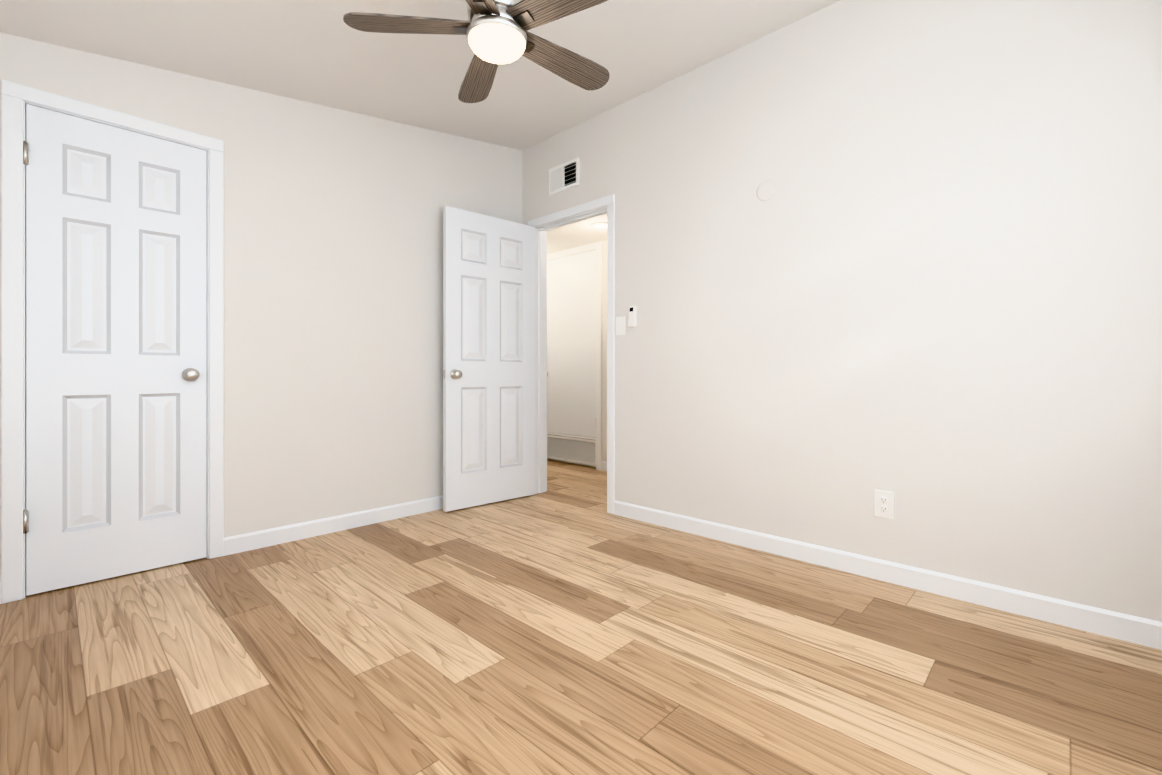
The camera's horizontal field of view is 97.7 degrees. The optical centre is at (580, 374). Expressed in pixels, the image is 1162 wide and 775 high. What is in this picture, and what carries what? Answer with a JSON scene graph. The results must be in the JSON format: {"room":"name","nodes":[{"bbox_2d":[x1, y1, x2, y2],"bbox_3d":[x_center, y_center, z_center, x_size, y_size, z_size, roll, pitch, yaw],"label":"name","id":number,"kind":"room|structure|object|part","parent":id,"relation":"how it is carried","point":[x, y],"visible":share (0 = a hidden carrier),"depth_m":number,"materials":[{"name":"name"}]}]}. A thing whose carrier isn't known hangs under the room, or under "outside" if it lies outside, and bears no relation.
{"room":"empty bedroom","nodes":[
{"label":"empty bedroom","id":0,"kind":"room"},
{"bbox_2d":[0,33,521,580],"bbox_3d":[-1.647,-0.468,2.910,0.200,2.780,3.220,0,0,44],"label":"wall","id":1,"kind":"structure","parent":0,"point":[333,311],"depth_m":2.92,"materials":[{"name":"beige paint"}]},
{"bbox_2d":[1,79,223,603],"bbox_3d":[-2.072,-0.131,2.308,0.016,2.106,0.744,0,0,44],"label":"trim","id":2,"kind":"structure","parent":1,"relation":"attached to","point":[14,96],"depth_m":2.07,"materials":[{"name":"white paint"}]},
{"bbox_2d":[23,104,206,595],"bbox_3d":[-2.072,-0.101,2.301,0.099,2.030,0.621,0,0,44],"label":"closet door","id":3,"kind":"structure","parent":1,"relation":"in","point":[116,351],"depth_m":2.29,"materials":[{"name":"white paint"}]},
{"bbox_2d":[224,495,442,555],"bbox_3d":[-1.137,0.877,3.290,0.013,0.090,1.967,0,0,44],"label":"baseboard","id":4,"kind":"structure","parent":1,"relation":"attached to","point":[235,544],"depth_m":2.93,"materials":[{"name":"white paint"}]},
{"bbox_2d":[0,0,839,253],"bbox_3d":[-0.461,-1.600,2.531,5.440,0.644,4.307,0,0,44],"label":"ceiling","id":5,"kind":"structure","parent":0,"point":[321,52],"depth_m":2.48,"materials":[{"name":"paint"}]},
{"bbox_2d":[343,0,608,102],"bbox_3d":[-0.267,-1.352,1.815,1.000,0.441,0.986,0,0,44],"label":"ceiling fan","id":6,"kind":"object","parent":5,"relation":"hanging from","point":[496,32],"visible":1,"depth_m":1.78,"materials":[{"name":"brown wood"}]},
{"bbox_3d":[-0.587,-1.222,1.782,0.470,0.013,0.132,0,12,-4],"label":"blade","id":7,"kind":"part","parent":6,"relation":"part of","materials":[{"name":"brown wood"}]},
{"bbox_3d":[-0.408,-1.222,2.072,0.132,0.013,0.470,-13,5,-22],"label":"blade","id":8,"kind":"part","parent":6,"relation":"part of","materials":[{"name":"brown wood"}]},
{"bbox_3d":[-0.367,-1.222,1.522,0.132,0.013,0.470,12,3,13],"label":"blade","id":9,"kind":"part","parent":6,"relation":"part of","materials":[{"name":"brown wood"}]},
{"bbox_3d":[-0.051,-1.222,1.651,0.470,0.013,0.132,0,-12,32],"label":"blade","id":10,"kind":"part","parent":6,"relation":"part of","materials":[{"name":"brown wood"}]},
{"bbox_3d":[-0.076,-1.222,1.991,0.470,0.013,0.132,0,-12,-40],"label":"blade","id":11,"kind":"part","parent":6,"relation":"part of","materials":[{"name":"brown wood"}]},
{"bbox_2d":[591,222,606,227],"bbox_3d":[0.166,-1.272,4.333,0.156,0.012,0.156,0,0,44],"label":"recessed light","id":12,"kind":"object","parent":5,"relation":"in","point":[599,225],"visible":0.85,"depth_m":4.32,"materials":[{"name":"white plastic"}]},
{"bbox_2d":[547,458,595,467],"bbox_3d":[-0.071,-0.155,5.259,0.830,2.155,0.060,0,0,44],"label":"backing","id":13,"kind":"object","parent":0,"point":[571,462],"visible":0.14,"depth_m":5.24,"materials":[{"name":"beige paint"}]},
{"bbox_2d":[0,459,1161,774],"bbox_3d":[-0.463,0.972,2.616,5.560,0.100,4.427,0,0,44],"label":"floor","id":14,"kind":"structure","parent":0,"point":[566,623],"depth_m":1.60,"materials":[{"name":"brown wood"}]},
{"bbox_2d":[602,240,606,461],"bbox_3d":[1.108,-0.468,4.093,2.485,2.780,0.120,0,0,44],"label":"wall","id":15,"kind":"structure","parent":0,"point":[604,350],"depth_m":4.85,"materials":[{"name":"beige paint"}]},
{"bbox_2d":[601,461,606,470],"bbox_3d":[1.037,0.877,4.069,2.315,0.090,0.013,0,0,44],"label":"baseboard","id":16,"kind":"structure","parent":15,"relation":"attached to","point":[603,465],"depth_m":4.84,"materials":[{"name":"white paint"}]},
{"bbox_2d":[522,0,1161,621],"bbox_3d":[0.273,-0.468,3.388,5.560,2.780,0.120,0,0,44],"label":"wall","id":17,"kind":"structure","parent":0,"point":[924,284],"depth_m":2.20,"materials":[{"name":"beige paint"}]},
{"bbox_2d":[549,158,578,194],"bbox_3d":[-0.124,-1.428,3.674,0.300,0.190,0.014,0,0,44],"label":"air vent","id":18,"kind":"object","parent":17,"relation":"in","point":[564,176],"visible":0.98,"depth_m":3.67,"materials":[{"name":"white plastic"}]},
{"bbox_2d":[528,194,614,513],"bbox_3d":[-0.047,-0.133,3.693,0.869,2.109,0.152,0,0,44],"label":"door frame","id":19,"kind":"structure","parent":17,"relation":"attached to","point":[608,201],"depth_m":3.78,"materials":[{"name":"white paint"}]},
{"bbox_2d":[443,206,534,511],"bbox_3d":[-0.648,-0.103,3.644,0.162,2.030,0.749,0,0,44],"label":"bedroom door","id":20,"kind":"structure","parent":19,"relation":"attached to","point":[488,359],"depth_m":3.58,"materials":[{"name":"white paint"}]},
{"bbox_2d":[616,316,624,334],"bbox_3d":[0.256,-0.316,3.312,0.074,0.118,0.012,0,0,44],"label":"switch plate","id":21,"kind":"object","parent":17,"relation":"attached to","point":[620,325],"visible":1,"depth_m":3.31,"materials":[{"name":"white plastic"}]},
{"bbox_2d":[628,306,635,326],"bbox_3d":[0.326,-0.370,3.240,0.054,0.132,0.020,0,0,44],"label":"remote holder","id":22,"kind":"object","parent":17,"relation":"attached to","point":[632,317],"visible":1,"depth_m":3.23,"materials":[{"name":"white plastic"}]},
{"bbox_2d":[757,180,775,200],"bbox_3d":[0.963,-0.956,2.642,0.104,0.104,0.006,0,0,44],"label":"round cover plate","id":23,"kind":"object","parent":17,"relation":"attached to","point":[766,190],"visible":1,"depth_m":2.64,"materials":[{"name":"beige paint"}]},
{"bbox_2d":[874,490,893,518],"bbox_3d":[1.353,0.581,2.268,0.074,0.118,0.009,0,0,44],"label":"electrical outlet plate","id":24,"kind":"object","parent":17,"relation":"attached to","point":[883,504],"visible":1,"depth_m":2.27,"materials":[{"name":"white plastic"}]},
{"bbox_2d":[614,500,1161,649],"bbox_3d":[1.187,0.877,2.424,2.668,0.090,0.013,0,0,44],"label":"baseboard","id":25,"kind":"structure","parent":17,"relation":"attached to","point":[1123,627],"depth_m":2.14,"materials":[{"name":"white paint"}]},
{"bbox_3d":[-0.091,-1.545,5.237,0.830,0.625,0.120,0,0,44],"label":"wall","id":26,"kind":"structure","parent":0,"visible":0},
{"bbox_2d":[547,250,595,437],"bbox_3d":[-0.136,-0.296,5.181,0.800,1.823,0.099,0,0,44],"label":"door","id":27,"kind":"structure","parent":26,"relation":"in","point":[571,344],"depth_m":5.15,"materials":[{"name":"white paint"}]},
{"bbox_2d":[547,434,595,465],"bbox_3d":[-0.120,0.768,5.207,0.780,0.248,0.030,0,0,44],"label":"air vent","id":28,"kind":"object","parent":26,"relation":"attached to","point":[575,450],"visible":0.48,"depth_m":5.17,"materials":[{"name":"white metal"}]},
{"bbox_2d":[547,241,601,469],"bbox_3d":[-0.118,-0.176,5.209,0.920,2.197,0.075,0,0,44],"label":"door frame","id":29,"kind":"structure","parent":26,"relation":"attached to","point":[597,246],"depth_m":4.89,"materials":[{"name":"white paint"}]}
]}

